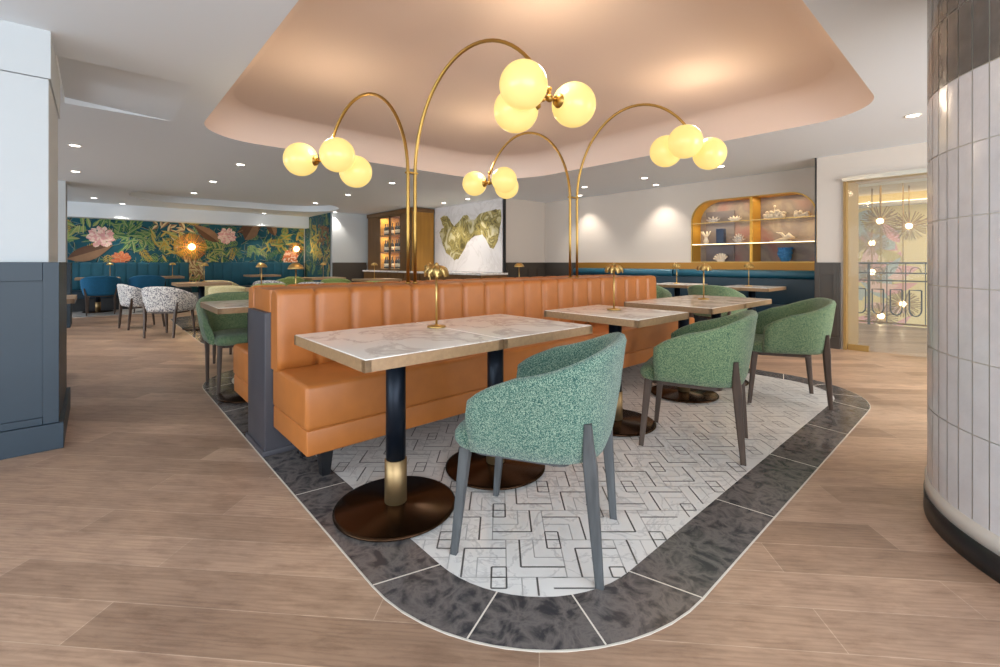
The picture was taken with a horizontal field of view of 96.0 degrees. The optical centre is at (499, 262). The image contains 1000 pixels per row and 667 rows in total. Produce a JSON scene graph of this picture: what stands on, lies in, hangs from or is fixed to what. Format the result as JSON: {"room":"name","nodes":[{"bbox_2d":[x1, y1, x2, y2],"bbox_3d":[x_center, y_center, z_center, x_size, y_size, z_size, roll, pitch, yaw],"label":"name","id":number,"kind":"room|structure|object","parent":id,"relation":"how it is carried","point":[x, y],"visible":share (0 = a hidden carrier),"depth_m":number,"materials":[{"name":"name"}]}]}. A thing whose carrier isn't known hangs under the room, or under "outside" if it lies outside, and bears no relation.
{"room":"restaurant","nodes":[
{"label":"restaurant","id":0,"kind":"room"},
{"bbox_2d":[0,70,57,261],"bbox_3d":[-4.196,0.005,1.820,3.400,2.150,0.880,0,0,-42],"label":"wall pier","id":1,"kind":"object","parent":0,"point":[28,113],"visible":0.46,"depth_m":2.58,"materials":[{"name":"grey paint"}]},
{"bbox_2d":[0,262,70,459],"bbox_3d":[-4.165,0.539,1.835,3.465,1.082,0.998,0,0,-42],"label":"wall paneling","id":2,"kind":"structure","parent":1,"relation":"attached to","point":[35,396],"depth_m":2.56,"materials":[{"name":"blue paint"}]},
{"bbox_2d":[0,19,59,118],"bbox_3d":[-4.223,-1.312,1.857,3.408,0.477,0.988,0,0,-42],"label":"wall","id":3,"kind":"structure","parent":0,"point":[24,50],"depth_m":2.57,"materials":[{"name":"grey paint"}]},
{"bbox_2d":[58,180,66,261],"bbox_3d":[-7.760,-0.135,7.378,0.940,2.430,0.650,0,0,-42],"label":"wall pier","id":4,"kind":"object","parent":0,"point":[62,186],"visible":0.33,"depth_m":7.43,"materials":[{"name":"grey paint"}]},
{"bbox_2d":[67,263,71,327],"bbox_3d":[-7.745,0.540,7.391,1.020,1.080,0.750,0,0,-42],"label":"trim","id":5,"kind":"structure","parent":4,"relation":"attached to","point":[69,265],"depth_m":7.45,"materials":[{"name":"blue paint"}]},
{"bbox_2d":[56,56,191,120],"bbox_3d":[-3.018,-1.375,3.621,0.740,0.050,1.180,0,0,-42],"label":"ceiling","id":6,"kind":"structure","parent":0,"point":[85,84],"depth_m":3.60,"materials":[{"name":"white paint"}]},
{"bbox_2d":[72,306,195,317],"bbox_3d":[-9.286,1.083,9.267,10.600,0.014,2.000,0,0,-42],"label":"floor","id":7,"kind":"structure","parent":0,"point":[138,310],"depth_m":9.49,"materials":[{"name":"white tile"}]},
{"bbox_2d":[74,277,119,312],"bbox_3d":[-8.762,0.700,9.806,0.728,0.747,0.728,0,0,-42],"label":"cafe table","id":8,"kind":"object","parent":7,"relation":"on","point":[97,299],"visible":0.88,"depth_m":9.77,"materials":[{"name":"brown metal"}]},
{"bbox_2d":[80,276,120,315],"bbox_3d":[-8.341,0.675,9.411,0.652,0.800,0.614,0,0,-40],"label":"tub chair","id":9,"kind":"object","parent":7,"relation":"on","point":[92,286],"visible":0.95,"depth_m":9.21,"materials":[{"name":"blue fabric"}]},
{"bbox_2d":[68,262,191,311],"bbox_3d":[-9.238,0.536,10.185,3.700,1.081,0.600,0,0,-42],"label":"banquette","id":10,"kind":"object","parent":7,"relation":"on","point":[124,270],"visible":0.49,"depth_m":10.59,"materials":[{"name":"fabric"}]},
{"bbox_2d":[128,275,165,312],"bbox_3d":[-7.778,0.675,9.918,0.652,0.800,0.614,0,0,-38],"label":"tub chair","id":11,"kind":"object","parent":7,"relation":"on","point":[142,281],"visible":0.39,"depth_m":9.68,"materials":[{"name":"blue fabric"}]},
{"bbox_2d":[162,276,184,286],"bbox_3d":[-7.907,0.700,10.575,0.728,0.747,0.728,0,0,-42],"label":"cafe table","id":12,"kind":"object","parent":7,"relation":"on","point":[165,277],"visible":0.15,"depth_m":10.48,"materials":[{"name":"brown metal"}]},
{"bbox_2d":[203,262,303,286],"bbox_3d":[-6.681,0.536,12.487,2.540,1.081,0.600,0,0,-42],"label":"banquette","id":13,"kind":"object","parent":7,"relation":"on","point":[234,272],"visible":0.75,"depth_m":12.39,"materials":[{"name":"fabric"}]},
{"bbox_2d":[243,274,280,279],"bbox_3d":[-6.313,0.700,11.943,0.728,0.747,0.728,0,0,-42],"label":"cafe table","id":14,"kind":"object","parent":7,"relation":"on","point":[263,275],"visible":0.3,"depth_m":11.74,"materials":[{"name":"brown metal"}]},
{"bbox_2d":[67,201,308,228],"bbox_3d":[-10.529,-1.185,9.258,12.740,0.330,0.350,0,0,-42],"label":"bulkhead","id":15,"kind":"structure","parent":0,"point":[74,209],"depth_m":11.27,"materials":[{"name":"white paint"}]},
{"bbox_2d":[171,315,211,344],"bbox_3d":[-3.785,1.077,8.433,3.541,0.001,4.401,0,0,-42],"label":"floor","id":16,"kind":"structure","parent":0,"point":[182,322],"depth_m":7.63,"materials":[{"name":"beige tile"}]},
{"bbox_2d":[129,191,338,211],"bbox_3d":[-5.766,-1.425,10.215,4.100,0.150,2.100,0,0,-42],"label":"ceiling","id":17,"kind":"structure","parent":0,"point":[163,196],"depth_m":10.71,"materials":[{"name":"white paint"}]},
{"bbox_2d":[192,229,304,300],"bbox_3d":[-10.653,-0.135,9.515,12.900,2.430,0.200,0,0,-42],"label":"wall","id":18,"kind":"structure","parent":0,"point":[194,293],"depth_m":13.64,"materials":[{"name":"grey paint"}]},
{"bbox_2d":[67,217,303,291],"bbox_3d":[-8.381,-0.130,11.400,6.600,1.820,0.026,0,0,-42],"label":"mural","id":19,"kind":"object","parent":18,"relation":"attached to","point":[88,239],"visible":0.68,"depth_m":11.54},
{"bbox_2d":[176,236,206,258],"bbox_3d":[-7.952,-0.401,11.594,0.728,0.728,0.256,0,0,-42],"label":"sconce","id":20,"kind":"object","parent":19,"relation":"attached to","point":[191,246],"visible":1,"depth_m":11.54,"materials":[{"name":"gold glass"}]},
{"bbox_2d":[330,212,367,276],"bbox_3d":[-4.098,-0.135,12.539,1.210,2.430,0.120,0,0,-42],"label":"wall","id":21,"kind":"structure","parent":0,"point":[349,232],"depth_m":12.39,"materials":[{"name":"grey paint"}]},
{"bbox_2d":[332,263,366,281],"bbox_3d":[-4.130,0.540,12.388,0.960,1.080,0.060,0,0,-42],"label":"trim","id":22,"kind":"structure","parent":21,"relation":"attached to","point":[351,271],"depth_m":12.37,"materials":[{"name":"brown paint"}]},
{"bbox_2d":[0,0,926,216],"bbox_3d":[-2.863,-1.350,4.823,18.200,0.001,19.000,0,0,-42],"label":"ceiling","id":23,"kind":"structure","parent":0,"point":[205,45],"depth_m":4.60,"materials":[{"name":"white paint"}]},
{"bbox_2d":[204,0,873,177],"bbox_3d":[0.098,-1.505,4.360,4.420,0.310,4.990,0,0,-42],"label":"cove","id":24,"kind":"object","parent":23,"relation":"attached to","point":[729,69],"visible":0.85,"depth_m":4.00,"materials":[{"name":"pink paint"}]},
{"bbox_2d":[904,113,921,117],"bbox_3d":[3.793,-1.347,4.133,0.124,0.006,0.124,0,0,-42],"label":"recessed light","id":25,"kind":"object","parent":23,"relation":"in","point":[916,114],"visible":1,"depth_m":4.12,"materials":[{"name":"white"}]},
{"bbox_2d":[434,209,503,272],"bbox_3d":[-1.556,-0.135,11.315,0.170,2.430,5.100,0,0,-42],"label":"wall","id":26,"kind":"structure","parent":0,"point":[434,209],"depth_m":11.28,"materials":[{"name":"grey paint"}]},
{"bbox_2d":[435,198,502,271],"bbox_3d":[-0.781,-0.570,10.304,0.022,1.550,2.500,0,0,-42],"label":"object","id":27,"kind":"object","parent":26,"relation":"attached to","point":[469,236],"visible":0.98,"depth_m":10.19,"materials":[{"name":"stone"}]},
{"bbox_2d":[0,311,999,666],"bbox_3d":[-2.863,1.139,4.823,18.200,0.123,19.000,0,0,-42],"label":"floor","id":28,"kind":"structure","parent":0,"point":[157,535],"depth_m":1.75,"materials":[{"name":"brown wood"}]},
{"bbox_2d":[67,295,76,303],"bbox_3d":[-4.386,0.704,4.124,0.728,0.747,0.728,0,0,-42],"label":"cafe table","id":29,"kind":"object","parent":28,"relation":"on","point":[71,299],"visible":0.14,"depth_m":4.13,"materials":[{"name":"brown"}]},
{"bbox_2d":[117,284,164,329],"bbox_3d":[-5.967,0.712,7.464,0.599,0.736,0.565,0,0,33],"label":"tub chair","id":30,"kind":"object","parent":28,"relation":"on","point":[130,297],"visible":0.7,"depth_m":7.20,"materials":[{"name":"fabric"}]},
{"bbox_2d":[141,287,196,337],"bbox_3d":[-4.873,0.709,6.629,0.599,0.736,0.565,0,0,-4],"label":"tub chair","id":31,"kind":"object","parent":28,"relation":"on","point":[156,300],"visible":1,"depth_m":6.41,"materials":[{"name":"fabric"}]},
{"bbox_2d":[171,281,231,329],"bbox_3d":[-4.889,0.701,7.372,0.728,0.747,0.728,0,0,-42],"label":"cafe table","id":32,"kind":"object","parent":28,"relation":"on","point":[201,285],"visible":0.53,"depth_m":7.28,"materials":[{"name":"beige wood"}]},
{"bbox_2d":[202,280,238,295],"bbox_3d":[-5.148,0.697,8.300,0.619,0.760,0.583,0,0,-12],"label":"tub chair","id":33,"kind":"object","parent":28,"relation":"on","point":[233,283],"visible":0.1,"depth_m":8.03,"materials":[{"name":"beige fabric"}]},
{"bbox_2d":[212,344,231,363],"bbox_3d":[-2.910,0.712,5.069,0.599,0.736,0.565,0,0,-12],"label":"tub chair","id":34,"kind":"object","parent":28,"relation":"on","point":[214,345],"visible":0.05,"depth_m":4.81,"materials":[{"name":"fabric"}]},
{"bbox_2d":[196,292,248,394],"bbox_3d":[-2.320,0.676,4.027,0.652,0.800,0.614,0,0,-42],"label":"tub chair","id":35,"kind":"object","parent":28,"relation":"on","point":[221,330],"visible":0.53,"depth_m":4.00,"materials":[{"name":"green fabric"}]},
{"bbox_2d":[200,299,248,402],"bbox_3d":[-2.020,0.701,3.685,0.627,0.747,0.718,0,0,-42],"label":"cafe table","id":36,"kind":"object","parent":28,"relation":"on","point":[230,306],"visible":0.3,"depth_m":3.49,"materials":[{"name":"beige stone"}]},
{"bbox_2d":[208,286,248,293],"bbox_3d":[-3.783,0.697,6.437,0.619,0.760,0.583,0,0,-7],"label":"tub chair","id":37,"kind":"object","parent":28,"relation":"on","point":[215,289],"visible":0.08,"depth_m":6.16,"materials":[{"name":"beige fabric"}]},
{"bbox_2d":[253,280,284,284],"bbox_3d":[-4.516,0.709,8.871,0.599,0.736,0.565,0,0,-12],"label":"tub chair","id":38,"kind":"object","parent":28,"relation":"on","point":[263,281],"visible":0.06,"depth_m":8.61,"materials":[{"name":"fabric"}]},
{"bbox_2d":[276,278,304,284],"bbox_3d":[-4.510,0.697,9.567,0.619,0.760,0.583,0,0,-42],"label":"tub chair","id":39,"kind":"object","parent":28,"relation":"on","point":[287,281],"visible":0.1,"depth_m":9.34,"materials":[{"name":"green fabric"}]},
{"bbox_2d":[301,277,345,279],"bbox_3d":[-3.905,0.701,9.941,0.728,0.747,0.728,0,0,-42],"label":"cafe table","id":40,"kind":"object","parent":28,"relation":"on","point":[304,278],"visible":0.23,"depth_m":9.81,"materials":[{"name":"brown metal"}]},
{"bbox_2d":[321,278,350,282],"bbox_3d":[-3.356,0.697,9.255,0.619,0.760,0.583,0,0,-12],"label":"tub chair","id":41,"kind":"object","parent":28,"relation":"on","point":[329,279],"visible":0.13,"depth_m":8.98,"materials":[{"name":"green fabric"}]},
{"bbox_2d":[352,278,401,281],"bbox_3d":[-2.466,0.701,9.016,0.728,0.747,0.728,0,0,-42],"label":"cafe table","id":42,"kind":"object","parent":28,"relation":"on","point":[363,279],"visible":0.28,"depth_m":8.80,"materials":[{"name":"brown metal"}]},
{"bbox_2d":[294,323,502,541],"bbox_3d":[-0.459,0.701,1.982,0.627,0.747,0.718,0,0,-42],"label":"cafe table","id":43,"kind":"object","parent":28,"relation":"on","point":[398,506],"visible":0.99,"depth_m":1.92,"materials":[{"name":"white stone"}]},
{"bbox_2d":[424,263,448,327],"bbox_3d":[-0.321,0.163,2.268,0.126,0.326,0.126,0,0,-42],"label":"table lamp","id":44,"kind":"object","parent":43,"relation":"on","point":[436,270],"visible":1,"depth_m":2.25,"materials":[{"name":"gold metal"}]},
{"bbox_2d":[233,274,612,402],"bbox_3d":[-0.233,0.611,4.339,4.000,0.933,0.560,0,0,-42],"label":"banquette","id":45,"kind":"object","parent":28,"relation":"on","point":[240,351],"visible":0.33,"depth_m":3.08,"materials":[{"name":"orange leather"}]},
{"bbox_2d":[363,270,507,281],"bbox_3d":[-1.843,0.643,10.916,0.730,0.867,5.190,0,0,-42],"label":"countertop","id":46,"kind":"structure","parent":28,"relation":"on","point":[367,273],"depth_m":10.22,"materials":[{"name":"white stone"}]},
{"bbox_2d":[367,207,433,270],"bbox_3d":[-2.686,-0.561,11.920,0.640,1.538,2.430,0,0,-42],"label":"wine cabinet","id":47,"kind":"object","parent":46,"relation":"on","point":[425,217],"visible":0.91,"depth_m":11.27,"materials":[{"name":"brown wood"}]},
{"bbox_2d":[381,234,399,236],"bbox_3d":[-2.641,-0.712,11.893,0.550,0.020,1.170,0,0,-42],"label":"shelf","id":48,"kind":"object","parent":47,"relation":"attached to","point":[382,235],"depth_m":11.89,"materials":[{"name":"brown wood"}]},
{"bbox_2d":[245,275,628,457],"bbox_3d":[0.081,0.616,3.989,4.082,0.922,0.390,0,0,-42],"label":"divider","id":49,"kind":"object","parent":28,"relation":"on","point":[262,434],"visible":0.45,"depth_m":2.57,"materials":[{"name":"grey paint"}]},
{"bbox_2d":[283,92,410,283],"bbox_3d":[-1.171,-0.584,3.769,1.312,1.517,0.560,0,0,23],"label":"globe lamp","id":50,"kind":"object","parent":49,"relation":"on","point":[336,154],"visible":1,"depth_m":3.67,"materials":[{"name":"gold metal"}]},
{"bbox_2d":[412,38,595,282],"bbox_3d":[-0.015,-0.657,3.089,0.703,1.664,1.248,0,0,-42],"label":"globe lamp","id":51,"kind":"object","parent":49,"relation":"on","point":[523,84],"visible":1,"depth_m":2.75,"materials":[{"name":"gold metal"}]},
{"bbox_2d":[462,132,571,277],"bbox_3d":[0.163,-0.614,4.912,0.575,1.577,1.303,0,0,-42],"label":"globe lamp","id":52,"kind":"object","parent":49,"relation":"on","point":[504,179],"visible":0.99,"depth_m":4.90,"materials":[{"name":"gold metal"}]},
{"bbox_2d":[575,103,726,277],"bbox_3d":[1.367,-0.667,4.260,0.606,1.685,1.358,0,0,-42],"label":"globe lamp","id":53,"kind":"object","parent":49,"relation":"on","point":[685,141],"visible":0.98,"depth_m":3.88,"materials":[{"name":"gold metal"}]},
{"bbox_2d":[271,275,694,476],"bbox_3d":[0.396,0.611,3.640,4.000,0.933,0.560,0,0,-42],"label":"banquette","id":54,"kind":"object","parent":28,"relation":"on","point":[323,405],"visible":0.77,"depth_m":2.62,"materials":[{"name":"orange leather"}]},
{"bbox_2d":[416,314,591,490],"bbox_3d":[0.009,0.701,2.403,0.627,0.747,0.718,0,0,-42],"label":"cafe table","id":55,"kind":"object","parent":28,"relation":"on","point":[515,331],"visible":0.62,"depth_m":2.30,"materials":[{"name":"beige stone"}]},
{"bbox_2d":[450,332,626,590],"bbox_3d":[0.179,0.676,1.776,0.614,0.800,0.652,0,0,20],"label":"tub chair","id":56,"kind":"object","parent":28,"relation":"on","point":[560,405],"visible":1,"depth_m":1.50,"materials":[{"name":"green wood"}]},
{"bbox_2d":[544,305,688,436],"bbox_3d":[0.775,0.701,3.025,0.627,0.747,0.718,0,0,-42],"label":"cafe table","id":57,"kind":"object","parent":28,"relation":"on","point":[627,423],"visible":0.56,"depth_m":2.90,"materials":[{"name":"beige stone"}]},
{"bbox_2d":[605,263,623,309],"bbox_3d":[0.785,0.163,3.102,0.126,0.326,0.126,0,0,-42],"label":"table lamp","id":58,"kind":"object","parent":57,"relation":"on","point":[613,267],"visible":1,"depth_m":3.08,"materials":[{"name":"gold metal"}]},
{"bbox_2d":[656,285,671,297],"bbox_3d":[2.160,0.680,6.650,0.652,0.800,0.614,0,0,44],"label":"tub chair","id":59,"kind":"object","parent":28,"relation":"on","point":[661,292],"visible":0.07,"depth_m":6.34,"materials":[{"name":"green fabric"}]},
{"bbox_2d":[656,282,707,296],"bbox_3d":[2.752,0.704,6.986,0.718,0.747,0.627,0,0,-42],"label":"cafe table","id":60,"kind":"object","parent":28,"relation":"on","point":[676,287],"visible":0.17,"depth_m":6.79,"materials":[{"name":"beige stone"}]},
{"bbox_2d":[624,298,744,403],"bbox_3d":[1.503,0.701,3.681,0.627,0.747,0.718,0,0,-42],"label":"cafe table","id":61,"kind":"object","parent":28,"relation":"on","point":[672,393],"visible":0.66,"depth_m":3.57,"materials":[{"name":"beige stone"}]},
{"bbox_2d":[573,268,813,321],"bbox_3d":[2.860,0.595,7.681,0.570,0.964,4.350,0,0,-42],"label":"banquette","id":62,"kind":"object","parent":28,"relation":"on","point":[799,284],"visible":0.27,"depth_m":6.92,"materials":[{"name":"teal leather"}]},
{"bbox_2d":[639,310,757,465],"bbox_3d":[1.194,0.676,2.700,0.614,0.800,0.652,0,0,30],"label":"tub chair","id":63,"kind":"object","parent":28,"relation":"on","point":[715,354],"visible":0.99,"depth_m":2.43,"materials":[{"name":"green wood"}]},
{"bbox_2d":[687,285,747,319],"bbox_3d":[2.801,0.680,5.819,0.614,0.800,0.652,0,0,-42],"label":"tub chair","id":64,"kind":"object","parent":28,"relation":"on","point":[710,290],"visible":0.27,"depth_m":5.58,"materials":[{"name":"green fabric"}]},
{"bbox_2d":[667,295,771,387],"bbox_3d":[1.971,0.701,4.103,0.627,0.747,0.718,0,0,-42],"label":"cafe table","id":65,"kind":"object","parent":28,"relation":"on","point":[749,302],"visible":0.33,"depth_m":3.98,"materials":[{"name":"beige stone"}]},
{"bbox_2d":[696,263,711,299],"bbox_3d":[1.809,0.163,3.997,0.126,0.326,0.126,0,0,-42],"label":"table lamp","id":66,"kind":"object","parent":65,"relation":"on","point":[703,266],"visible":1,"depth_m":3.97,"materials":[{"name":"gold metal"}]},
{"bbox_2d":[724,285,785,310],"bbox_3d":[3.468,0.704,6.191,0.718,0.747,0.627,0,0,-42],"label":"cafe table","id":67,"kind":"object","parent":28,"relation":"on","point":[752,289],"visible":0.31,"depth_m":6.00,"materials":[{"name":"brown metal"}]},
{"bbox_2d":[744,263,753,285],"bbox_3d":[3.449,0.166,6.241,0.126,0.326,0.126,0,0,-42],"label":"table lamp","id":68,"kind":"object","parent":67,"relation":"on","point":[748,265],"visible":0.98,"depth_m":6.23,"materials":[{"name":"gold metal"}]},
{"bbox_2d":[747,297,835,409],"bbox_3d":[2.263,0.676,3.572,0.614,0.800,0.652,0,0,19],"label":"tub chair","id":69,"kind":"object","parent":28,"relation":"on","point":[803,328],"visible":0.87,"depth_m":3.31,"materials":[{"name":"green fabric"}]},
{"bbox_2d":[859,262,926,326],"bbox_3d":[7.035,0.537,7.206,0.036,1.086,4.096,0,0,-42],"label":"iron railing","id":70,"kind":"object","parent":28,"relation":"on","point":[868,272],"visible":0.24,"depth_m":7.64,"materials":[{"name":"brown metal"}]},
{"bbox_3d":[-1.548,0.701,4.110,0.627,0.747,0.718,0,0,-42],"label":"cafe table","id":71,"kind":"object","parent":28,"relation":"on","visible":0},
{"bbox_2d":[288,263,303,283],"bbox_3d":[-1.777,0.164,3.917,0.132,0.324,0.132,0,0,-42],"label":"table lamp","id":72,"kind":"object","parent":71,"relation":"on","point":[295,266],"visible":0.8,"depth_m":3.88,"materials":[{"name":"gold metal"}]},
{"bbox_2d":[501,198,544,272],"bbox_3d":[0.666,-0.135,9.938,1.630,2.430,0.120,0,0,-42],"label":"wall","id":73,"kind":"structure","parent":0,"point":[525,219],"depth_m":9.74,"materials":[{"name":"beige paint"}]},
{"bbox_2d":[504,199,505,272],"bbox_3d":[0.100,-0.135,9.331,0.035,2.430,0.035,0,0,-42],"label":"trim","id":74,"kind":"structure","parent":73,"relation":"attached to","point":[504,199],"depth_m":9.31,"materials":[{"name":"black metal"}]},
{"bbox_2d":[506,263,575,277],"bbox_3d":[0.866,0.540,9.439,1.200,1.080,0.890,0,0,-42],"label":"trim","id":75,"kind":"structure","parent":73,"relation":"attached to","point":[529,269],"depth_m":9.77,"materials":[{"name":"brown paint"}]},
{"bbox_2d":[203,368,869,649],"bbox_3d":[0.115,1.077,4.087,4.262,0.001,4.642,0,0,-42],"label":"floor","id":76,"kind":"structure","parent":0,"point":[667,583],"depth_m":1.60,"materials":[{"name":"grey tile"}]},
{"bbox_2d":[545,167,814,262],"bbox_3d":[2.788,-0.675,8.202,0.001,1.350,5.300,0,0,-42],"label":"wall","id":77,"kind":"structure","parent":0,"point":[653,225],"depth_m":8.34,"materials":[{"name":"beige paint"}]},
{"bbox_2d":[817,154,843,348],"bbox_3d":[4.443,-0.135,5.938,0.690,2.430,0.280,0,0,-42],"label":"pier","id":78,"kind":"object","parent":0,"point":[830,169],"visible":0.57,"depth_m":5.70,"materials":[{"name":"beige paint"}]},
{"bbox_2d":[815,158,816,262],"bbox_3d":[4.081,-0.675,5.817,0.020,1.350,0.015,0,0,-42],"label":"trim","id":79,"kind":"structure","parent":78,"relation":"attached to","point":[815,158],"depth_m":5.81,"materials":[{"name":"black metal"}]},
{"bbox_2d":[814,263,840,348],"bbox_3d":[4.385,0.540,5.920,0.680,1.080,0.270,0,0,-42],"label":"wainscoting","id":80,"kind":"structure","parent":78,"relation":"attached to","point":[827,276],"depth_m":5.66,"materials":[{"name":"grey paint"}]},
{"bbox_2d":[843,182,858,349],"bbox_3d":[4.539,0.015,5.816,0.730,2.130,0.030,0,0,-42],"label":"door frame","id":81,"kind":"structure","parent":78,"relation":"attached to","point":[850,189],"depth_m":5.72,"materials":[{"name":"gold metal"}]},
{"bbox_2d":[842,168,926,351],"bbox_3d":[5.117,0.015,4.674,0.140,2.130,2.500,0,0,-42],"label":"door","id":82,"kind":"structure","parent":81,"relation":"attached to","point":[865,348],"depth_m":5.35,"materials":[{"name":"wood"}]},
{"bbox_2d":[844,142,926,184],"bbox_3d":[5.986,-1.200,4.246,0.720,0.300,4.300,0,0,-42],"label":"lintel","id":83,"kind":"object","parent":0,"point":[912,156],"visible":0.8,"depth_m":5.33,"materials":[{"name":"beige paint"}]},
{"bbox_2d":[859,191,926,327],"bbox_3d":[8.453,1.030,8.957,0.150,5.100,10.000,0,0,-42],"label":"wall","id":84,"kind":"structure","parent":0,"point":[914,250],"depth_m":9.05,"materials":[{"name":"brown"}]},
{"bbox_2d":[859,210,918,325],"bbox_3d":[7.891,0.215,9.455,0.009,2.653,1.357,0,0,-42],"label":"mural","id":85,"kind":"object","parent":84,"relation":"attached to","point":[890,256],"visible":0.43,"depth_m":9.33,"materials":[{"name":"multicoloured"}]},
{"bbox_2d":[859,199,926,207],"bbox_3d":[9.156,-1.190,7.840,0.300,0.060,7.400,0,0,-42],"label":"trim","id":86,"kind":"structure","parent":84,"relation":"attached to","point":[923,201],"depth_m":9.03,"materials":[{"name":"beige"}]},
{"bbox_2d":[859,181,926,195],"bbox_3d":[7.710,-1.470,8.288,2.150,0.100,10.000,0,0,-42],"label":"ceiling","id":87,"kind":"structure","parent":0,"point":[920,185],"depth_m":8.63,"materials":[{"name":"beige paint"}]},
{"bbox_2d":[859,189,887,283],"bbox_3d":[7.148,-0.499,8.648,0.474,1.841,0.475,0,0,-42],"label":"pendant","id":88,"kind":"object","parent":87,"relation":"hanging from","point":[871,265],"visible":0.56,"depth_m":8.64,"materials":[{"name":"gold metal"}]},
{"bbox_2d":[859,230,888,255],"bbox_3d":[7.567,-0.774,9.154,0.532,1.292,0.534,0,0,-42],"label":"pendant","id":89,"kind":"object","parent":87,"relation":"hanging from","point":[863,242],"visible":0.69,"depth_m":9.12,"materials":[{"name":"gold metal"}]},
{"bbox_2d":[860,185,899,235],"bbox_3d":[6.934,-0.950,8.212,0.552,0.941,0.553,0,0,-42],"label":"pendant","id":90,"kind":"object","parent":87,"relation":"hanging from","point":[886,216],"visible":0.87,"depth_m":8.19,"materials":[{"name":"gold metal"}]},
{"bbox_2d":[864,185,898,324],"bbox_3d":[6.794,-0.114,8.025,0.474,2.613,0.475,0,0,-42],"label":"pendant","id":91,"kind":"object","parent":87,"relation":"hanging from","point":[881,316],"visible":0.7,"depth_m":8.02,"materials":[{"name":"gold metal"}]},
{"bbox_2d":[885,183,920,316],"bbox_3d":[7.179,-0.221,8.016,0.474,2.398,0.475,0,0,-42],"label":"pendant","id":92,"kind":"object","parent":87,"relation":"hanging from","point":[896,303],"visible":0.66,"depth_m":8.01,"materials":[{"name":"gold metal"}]},
{"bbox_2d":[890,186,926,240],"bbox_3d":[7.570,-0.909,8.329,0.552,1.023,0.553,0,0,-42],"label":"pendant","id":93,"kind":"object","parent":87,"relation":"hanging from","point":[909,225],"visible":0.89,"depth_m":8.31,"materials":[{"name":"gold metal"}]},
{"bbox_2d":[923,0,999,583],"bbox_3d":[2.428,-0.135,1.488,1.497,2.430,1.497,0,0,42],"label":"column round","id":94,"kind":"structure","parent":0,"point":[961,485],"depth_m":1.66,"materials":[{"name":"white tile"}]},
{"bbox_3d":[-5.184,-0.135,12.960,0.160,2.430,2.000,0,0,-42],"label":"wall","id":95,"kind":"structure","parent":0,"visible":0},
{"bbox_2d":[305,213,329,281],"bbox_3d":[-5.251,-0.185,12.899,0.008,2.330,1.980,0,0,-42],"label":"mural","id":96,"kind":"object","parent":95,"relation":"attached to","point":[317,236],"visible":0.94,"depth_m":12.85},
{"bbox_3d":[2.862,0.540,8.269,0.200,1.080,5.300,0,0,-42],"label":"wall","id":97,"kind":"structure","parent":0,"visible":0},
{"bbox_2d":[578,263,813,270],"bbox_3d":[3.074,0.075,7.861,0.030,0.150,4.370,0,0,-42],"label":"trim","id":98,"kind":"structure","parent":97,"relation":"attached to","point":[720,266],"depth_m":7.32,"materials":[{"name":"gold metal"}]},
{"bbox_2d":[691,192,814,262],"bbox_3d":[3.994,-0.515,7.122,0.372,1.030,1.800,0,0,-42],"label":"display niche","id":99,"kind":"object","parent":97,"relation":"on","point":[758,232],"visible":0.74,"depth_m":7.17,"materials":[{"name":"gold metal"}]},
{"bbox_2d":[701,231,710,243],"bbox_3d":[3.503,-0.421,7.651,0.119,0.221,0.161,0,0,-42],"label":"ornament","id":100,"kind":"object","parent":99,"relation":"on","point":[705,241],"visible":0.95,"depth_m":7.62,"materials":[{"name":"beige ceramic"}]},
{"bbox_2d":[713,253,727,261],"bbox_3d":[3.661,-0.079,7.472,0.060,0.151,0.240,0,0,-42],"label":"ornament","id":101,"kind":"object","parent":99,"relation":"on","point":[719,258],"visible":0.98,"depth_m":7.46,"materials":[{"name":"beige ceramic"}]},
{"bbox_2d":[716,228,725,243],"bbox_3d":[3.664,-0.435,7.464,0.105,0.250,0.120,0,0,-42],"label":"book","id":102,"kind":"object","parent":99,"relation":"on","point":[720,233],"visible":0.93,"depth_m":7.42,"materials":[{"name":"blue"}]},
{"bbox_2d":[732,233,744,242],"bbox_3d":[3.854,-0.387,7.257,0.070,0.168,0.200,0,0,-42],"label":"ornament","id":103,"kind":"object","parent":99,"relation":"on","point":[739,238],"visible":0.92,"depth_m":7.24,"materials":[{"name":"ceramic"}]},
{"bbox_2d":[695,242,814,245],"bbox_3d":[3.995,-0.299,7.123,0.350,0.012,1.780,0,0,-42],"label":"shelf","id":104,"kind":"object","parent":99,"relation":"attached to","point":[696,243],"depth_m":7.05,"materials":[{"name":"white metal"}]},
{"bbox_2d":[763,205,785,219],"bbox_3d":[4.191,-0.771,6.881,0.133,0.212,0.313,0,0,-42],"label":"ornament","id":105,"kind":"object","parent":99,"relation":"on","point":[777,213],"visible":0.92,"depth_m":6.85,"materials":[{"name":"beige ceramic"}]},
{"bbox_2d":[770,232,794,241],"bbox_3d":[4.268,-0.387,6.797,0.100,0.154,0.335,0,0,-42],"label":"ornament","id":106,"kind":"object","parent":99,"relation":"on","point":[786,237],"visible":0.95,"depth_m":6.76,"materials":[{"name":"beige ceramic"}]},
{"bbox_2d":[777,247,792,261],"bbox_3d":[4.289,-0.117,6.774,0.210,0.229,0.205,0,0,-42],"label":"vase","id":107,"kind":"object","parent":99,"relation":"on","point":[784,254],"visible":1,"depth_m":6.71,"materials":[{"name":"blue ceramic"}]},
{"bbox_2d":[793,210,810,217],"bbox_3d":[4.439,-0.718,6.614,0.114,0.118,0.217,0,0,-42],"label":"ornament","id":108,"kind":"object","parent":99,"relation":"on","point":[799,213],"visible":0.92,"depth_m":6.61,"materials":[{"name":"beige ceramic"}]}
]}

